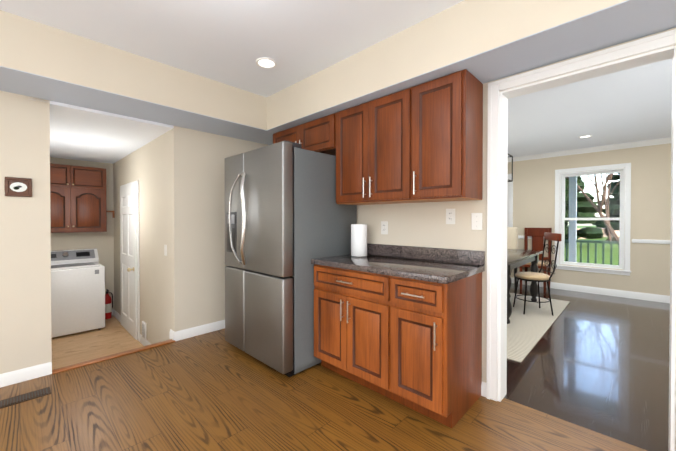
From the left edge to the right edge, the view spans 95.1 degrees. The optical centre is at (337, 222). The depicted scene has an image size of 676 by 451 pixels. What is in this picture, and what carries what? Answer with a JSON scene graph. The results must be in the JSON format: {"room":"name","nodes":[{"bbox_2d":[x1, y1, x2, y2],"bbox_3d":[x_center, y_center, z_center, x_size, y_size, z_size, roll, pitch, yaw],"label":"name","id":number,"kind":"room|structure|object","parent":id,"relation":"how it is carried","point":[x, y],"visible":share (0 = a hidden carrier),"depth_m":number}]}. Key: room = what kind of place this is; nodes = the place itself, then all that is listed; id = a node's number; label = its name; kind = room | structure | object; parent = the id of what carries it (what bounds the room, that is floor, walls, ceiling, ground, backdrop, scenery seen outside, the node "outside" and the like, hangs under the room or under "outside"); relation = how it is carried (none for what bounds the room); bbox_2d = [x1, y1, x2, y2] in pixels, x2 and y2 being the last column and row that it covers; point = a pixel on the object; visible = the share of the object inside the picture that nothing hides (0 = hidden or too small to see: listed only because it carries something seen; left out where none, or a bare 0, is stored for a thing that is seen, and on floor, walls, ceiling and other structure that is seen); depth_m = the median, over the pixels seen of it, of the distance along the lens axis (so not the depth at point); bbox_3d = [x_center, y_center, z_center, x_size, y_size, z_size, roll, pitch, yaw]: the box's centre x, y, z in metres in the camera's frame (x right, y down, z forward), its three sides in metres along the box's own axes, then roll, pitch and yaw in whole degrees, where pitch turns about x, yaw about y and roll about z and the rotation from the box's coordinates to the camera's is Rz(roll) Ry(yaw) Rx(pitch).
{"room":"kitchen","nodes":[
{"label":"kitchen","id":0,"kind":"room"},
{"bbox_2d":[50,157,113,309],"bbox_3d":[-4.141,0.149,4.802,0.130,2.990,0.990,1,1,44],"label":"wall","id":1,"kind":"structure","parent":0,"point":[103,242],"depth_m":5.02},
{"bbox_2d":[50,163,106,232],"bbox_3d":[-3.990,-0.344,4.586,0.373,0.980,0.855,1,1,44],"label":"wall cabinet","id":2,"kind":"object","parent":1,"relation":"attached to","point":[78,199],"visible":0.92,"depth_m":4.54},
{"bbox_2d":[52,316,142,369],"bbox_3d":[-3.123,1.603,3.839,2.990,0.100,1.340,1,1,44],"label":"floor","id":3,"kind":"structure","parent":0,"point":[113,336],"depth_m":3.93},
{"bbox_2d":[51,248,104,337],"bbox_3d":[-3.852,0.981,4.468,0.681,1.129,0.680,1,1,44],"label":"washer","id":4,"kind":"object","parent":3,"relation":"on","point":[77,290],"visible":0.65,"depth_m":4.29},
{"bbox_2d":[105,289,112,318],"bbox_3d":[-3.698,1.308,4.971,0.144,0.467,0.140,1,1,44],"label":"fire extinguisher","id":5,"kind":"object","parent":3,"relation":"on","point":[108,306],"visible":0.9,"depth_m":4.95},
{"bbox_2d":[0,91,267,373],"bbox_3d":[-2.866,0.124,1.991,0.130,3.090,5.640,1,1,44],"label":"wall","id":6,"kind":"structure","parent":0,"point":[198,265],"depth_m":2.46},
{"bbox_2d":[5,177,31,196],"bbox_3d":[-2.421,-0.268,2.342,0.016,0.144,0.144,1,1,44],"label":"framed picture","id":7,"kind":"object","parent":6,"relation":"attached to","point":[17,187],"visible":1,"depth_m":2.34},
{"bbox_2d":[0,362,51,387],"bbox_3d":[-3.533,1.178,1.207,0.014,0.095,3.550,1,1,44],"label":"baseboard","id":8,"kind":"structure","parent":6,"relation":"attached to","point":[23,374],"depth_m":2.37},
{"bbox_2d":[176,320,224,340],"bbox_3d":[-1.254,1.157,3.586,0.044,0.095,1.140,1,1,44],"label":"baseboard","id":9,"kind":"structure","parent":6,"relation":"attached to","point":[198,330],"depth_m":3.32},
{"bbox_2d":[110,131,169,343],"bbox_3d":[-2.745,0.153,4.274,2.870,2.990,0.130,1,1,44],"label":"wall","id":10,"kind":"structure","parent":0,"point":[147,166],"depth_m":3.68},
{"bbox_2d":[113,309,120,322],"bbox_3d":[-3.522,1.495,4.937,0.550,0.095,0.014,1,1,44],"label":"baseboard","id":11,"kind":"structure","parent":10,"relation":"attached to","point":[115,314],"depth_m":4.93},
{"bbox_2d":[120,180,139,340],"bbox_3d":[-2.985,0.496,4.339,0.984,2.101,0.111,1,1,44],"label":"laundry door","id":12,"kind":"structure","parent":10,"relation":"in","point":[129,262],"depth_m":4.25},
{"bbox_2d":[142,321,146,339],"bbox_3d":[-2.436,1.352,3.879,0.140,0.200,0.022,1,1,44],"label":"air vent","id":13,"kind":"object","parent":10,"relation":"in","point":[144,332],"visible":1,"depth_m":3.84},
{"bbox_2d":[139,329,176,345],"bbox_3d":[-2.122,1.332,3.582,1.284,0.445,0.014,1,1,44],"label":"baseboard","id":14,"kind":"structure","parent":10,"relation":"attached to","point":[172,335],"depth_m":3.74},
{"bbox_2d":[164,245,166,255],"bbox_3d":[-1.850,0.297,3.310,0.072,0.116,0.011,1,1,44],"label":"switch plate","id":15,"kind":"object","parent":10,"relation":"attached to","point":[165,250],"visible":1,"depth_m":3.31},
{"bbox_2d":[0,0,463,97],"bbox_3d":[-0.331,-1.349,-0.479,6.930,0.100,5.670,1,1,44],"label":"ceiling","id":16,"kind":"structure","parent":0,"point":[228,42],"depth_m":2.10},
{"bbox_2d":[256,57,276,68],"bbox_3d":[-0.594,-1.317,2.556,0.170,0.013,0.170,1,1,44],"label":"recessed light","id":17,"kind":"object","parent":16,"relation":"in","point":[265,62],"visible":1,"depth_m":2.55},
{"bbox_2d":[0,283,669,450],"bbox_3d":[1.147,1.451,1.233,7.350,0.450,10.350,1,1,44],"label":"floor","id":18,"kind":"structure","parent":0,"point":[213,391],"depth_m":2.08},
{"bbox_2d":[0,387,50,408],"bbox_3d":[-2.200,1.214,2.122,0.130,0.006,0.330,1,1,44],"label":"floor vent","id":19,"kind":"object","parent":18,"relation":"in","point":[4,403],"visible":1,"depth_m":2.14},
{"bbox_2d":[52,339,175,373],"bbox_3d":[-1.989,1.380,2.824,0.080,0.364,0.920,1,1,44],"label":"trim","id":20,"kind":"structure","parent":18,"relation":"on","point":[85,363],"depth_m":2.75},
{"bbox_2d":[224,140,356,376],"bbox_3d":[-0.490,0.287,2.954,0.962,1.847,0.936,1,1,44],"label":"fridge","id":21,"kind":"object","parent":18,"relation":"on","point":[288,218],"visible":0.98,"depth_m":2.54},
{"bbox_2d":[311,243,484,427],"bbox_3d":[0.398,0.707,2.344,1.156,1.018,0.614,1,1,44],"label":"base cabinet","id":22,"kind":"object","parent":18,"relation":"on","point":[400,324],"visible":0.9,"depth_m":2.05},
{"bbox_2d":[351,224,366,256],"bbox_3d":[0.187,0.155,2.747,0.143,0.280,0.143,1,1,44],"label":"paper towel","id":23,"kind":"object","parent":22,"relation":"on","point":[358,240],"visible":1,"depth_m":2.69},
{"bbox_2d":[507,227,517,287],"bbox_3d":[2.886,0.635,5.609,0.560,1.099,0.550,1,1,44],"label":"upholstered chair","id":24,"kind":"object","parent":18,"relation":"on","point":[512,237],"visible":0.17,"depth_m":5.58},
{"bbox_2d":[519,228,551,291],"bbox_3d":[3.533,0.641,5.536,0.420,1.089,0.425,1,1,44],"label":"wood chair","id":25,"kind":"object","parent":18,"relation":"on","point":[537,234],"visible":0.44,"depth_m":5.62},
{"bbox_2d":[507,293,569,362],"bbox_3d":[1.758,1.191,4.388,2.140,0.011,2.740,1,1,44],"label":"dining rug","id":26,"kind":"object","parent":18,"relation":"on","point":[528,329],"visible":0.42,"depth_m":3.68},
{"bbox_2d":[507,249,542,323],"bbox_3d":[2.038,0.809,4.337,1.050,0.752,2.060,1,1,44],"label":"dining table","id":27,"kind":"object","parent":26,"relation":"on","point":[516,258],"visible":0.27,"depth_m":4.18},
{"bbox_2d":[513,232,561,315],"bbox_3d":[2.649,0.663,4.132,0.563,1.050,0.547,1,1,44],"label":"chair","id":28,"kind":"object","parent":26,"relation":"on","point":[538,277],"visible":1,"depth_m":4.04},
{"bbox_2d":[0,0,675,163],"bbox_3d":[-1.363,-1.120,0.520,9.800,0.375,5.670,1,1,44],"label":"ceiling","id":29,"kind":"structure","parent":0,"point":[483,41],"depth_m":2.22},
{"bbox_2d":[273,114,332,154],"bbox_3d":[-0.264,-0.822,3.175,0.967,0.311,0.320,1,1,44],"label":"upper cabinet","id":30,"kind":"object","parent":29,"relation":"hanging from","point":[316,135],"depth_m":2.93},
{"bbox_2d":[333,88,420,204],"bbox_3d":[0.357,-0.569,2.577,0.757,0.806,0.320,1,1,44],"label":"upper cabinet","id":31,"kind":"object","parent":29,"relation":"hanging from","point":[371,138],"depth_m":2.43},
{"bbox_2d":[409,69,482,202],"bbox_3d":[0.766,-0.566,2.182,0.381,0.806,0.320,1,1,44],"label":"upper cabinet","id":32,"kind":"object","parent":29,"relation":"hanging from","point":[421,143],"depth_m":2.06},
{"bbox_2d":[357,27,675,424],"bbox_3d":[1.684,0.128,1.619,7.190,3.090,0.130,1,1,44],"label":"wall","id":33,"kind":"structure","parent":0,"point":[423,224],"depth_m":2.38},
{"bbox_2d":[381,221,387,233],"bbox_3d":[0.413,0.047,2.750,0.072,0.116,0.008,1,1,44],"label":"outlet","id":34,"kind":"object","parent":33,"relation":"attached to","point":[384,227],"visible":1,"depth_m":2.75},
{"bbox_2d":[446,209,454,223],"bbox_3d":[0.848,-0.046,2.328,0.072,0.116,0.008,1,1,44],"label":"outlet","id":35,"kind":"object","parent":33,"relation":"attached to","point":[450,216],"visible":1,"depth_m":2.33},
{"bbox_2d":[471,213,481,229],"bbox_3d":[0.987,-0.008,2.196,0.075,0.120,0.008,1,1,44],"label":"switch plate","id":36,"kind":"object","parent":33,"relation":"attached to","point":[476,221],"visible":1,"depth_m":2.19},
{"bbox_2d":[486,29,675,450],"bbox_3d":[1.433,0.134,1.863,0.954,2.172,0.178,1,1,44],"label":"door frame","id":37,"kind":"structure","parent":33,"relation":"attached to","point":[497,195],"depth_m":2.07},
{"bbox_2d":[508,143,670,295],"bbox_3d":[4.091,0.143,5.455,5.660,2.990,0.130,1,1,44],"label":"wall","id":38,"kind":"structure","parent":0,"point":[533,193],"depth_m":4.92},
{"bbox_2d":[507,174,512,226],"bbox_3d":[3.092,-0.063,6.401,1.015,1.775,0.195,1,1,44],"label":"dining window","id":39,"kind":"structure","parent":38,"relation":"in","point":[510,206],"depth_m":6.03},
{"bbox_2d":[518,235,531,238],"bbox_3d":[3.647,0.280,5.781,0.650,0.060,0.020,1,1,44],"label":"trim","id":40,"kind":"structure","parent":38,"relation":"attached to","point":[519,236],"depth_m":5.89},
{"bbox_2d":[508,137,670,161],"bbox_3d":[4.020,-1.214,5.369,5.400,0.075,0.075,1,1,44],"label":"crown molding","id":41,"kind":"structure","parent":38,"relation":"attached to","point":[607,148],"depth_m":5.09},
{"bbox_2d":[511,277,669,302],"bbox_3d":[4.041,1.133,5.412,5.400,0.110,0.014,1,1,44],"label":"baseboard","id":42,"kind":"structure","parent":38,"relation":"attached to","point":[587,289],"depth_m":5.06},
{"bbox_2d":[555,163,630,275],"bbox_3d":[4.289,-0.053,5.244,1.015,1.775,0.195,1,1,44],"label":"dining window","id":43,"kind":"structure","parent":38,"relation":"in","point":[624,170],"depth_m":5.12},
{"bbox_2d":[632,239,669,243],"bbox_3d":[5.285,0.294,4.198,1.875,0.060,0.020,1,1,44],"label":"trim","id":44,"kind":"structure","parent":38,"relation":"attached to","point":[636,241],"depth_m":4.69},
{"bbox_2d":[508,59,671,157],"bbox_3d":[2.551,-1.288,3.849,5.400,0.100,4.300,1,1,44],"label":"ceiling","id":45,"kind":"structure","parent":0,"point":[629,105],"depth_m":3.47},
{"bbox_2d":[508,154,512,181],"bbox_3d":[2.106,-0.917,4.283,0.336,0.647,0.936,1,1,44],"label":"chandelier","id":46,"kind":"object","parent":45,"relation":"hanging from","point":[512,168],"visible":0.08,"depth_m":4.50},
{"bbox_2d":[579,135,591,137],"bbox_3d":[3.553,-1.234,4.439,0.150,0.013,0.150,1,1,44],"label":"recessed light","id":47,"kind":"object","parent":45,"relation":"in","point":[585,136],"visible":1,"depth_m":4.43},
{"label":"outside","id":48,"kind":"structure","parent":0,"visible":0},
{"bbox_2d":[564,225,617,264],"bbox_3d":[36.922,1.637,52.385,140.000,0.650,113.370,1,1,44],"label":"lawn","id":49,"kind":"structure","parent":48,"point":[599,254],"depth_m":16.85},
{"bbox_2d":[565,176,618,264],"bbox_3d":[4.461,0.078,6.557,11.000,3.300,1.970,1,1,44],"label":"porch","id":50,"kind":"object","parent":49,"relation":"on","point":[571,257],"depth_m":6.79},
{"bbox_2d":[565,173,619,242],"bbox_3d":[23.082,-5.114,25.502,31.883,14.627,36.080,1,1,44],"label":"trees","id":51,"kind":"object","parent":49,"relation":"on","point":[589,208],"depth_m":19.29}
]}

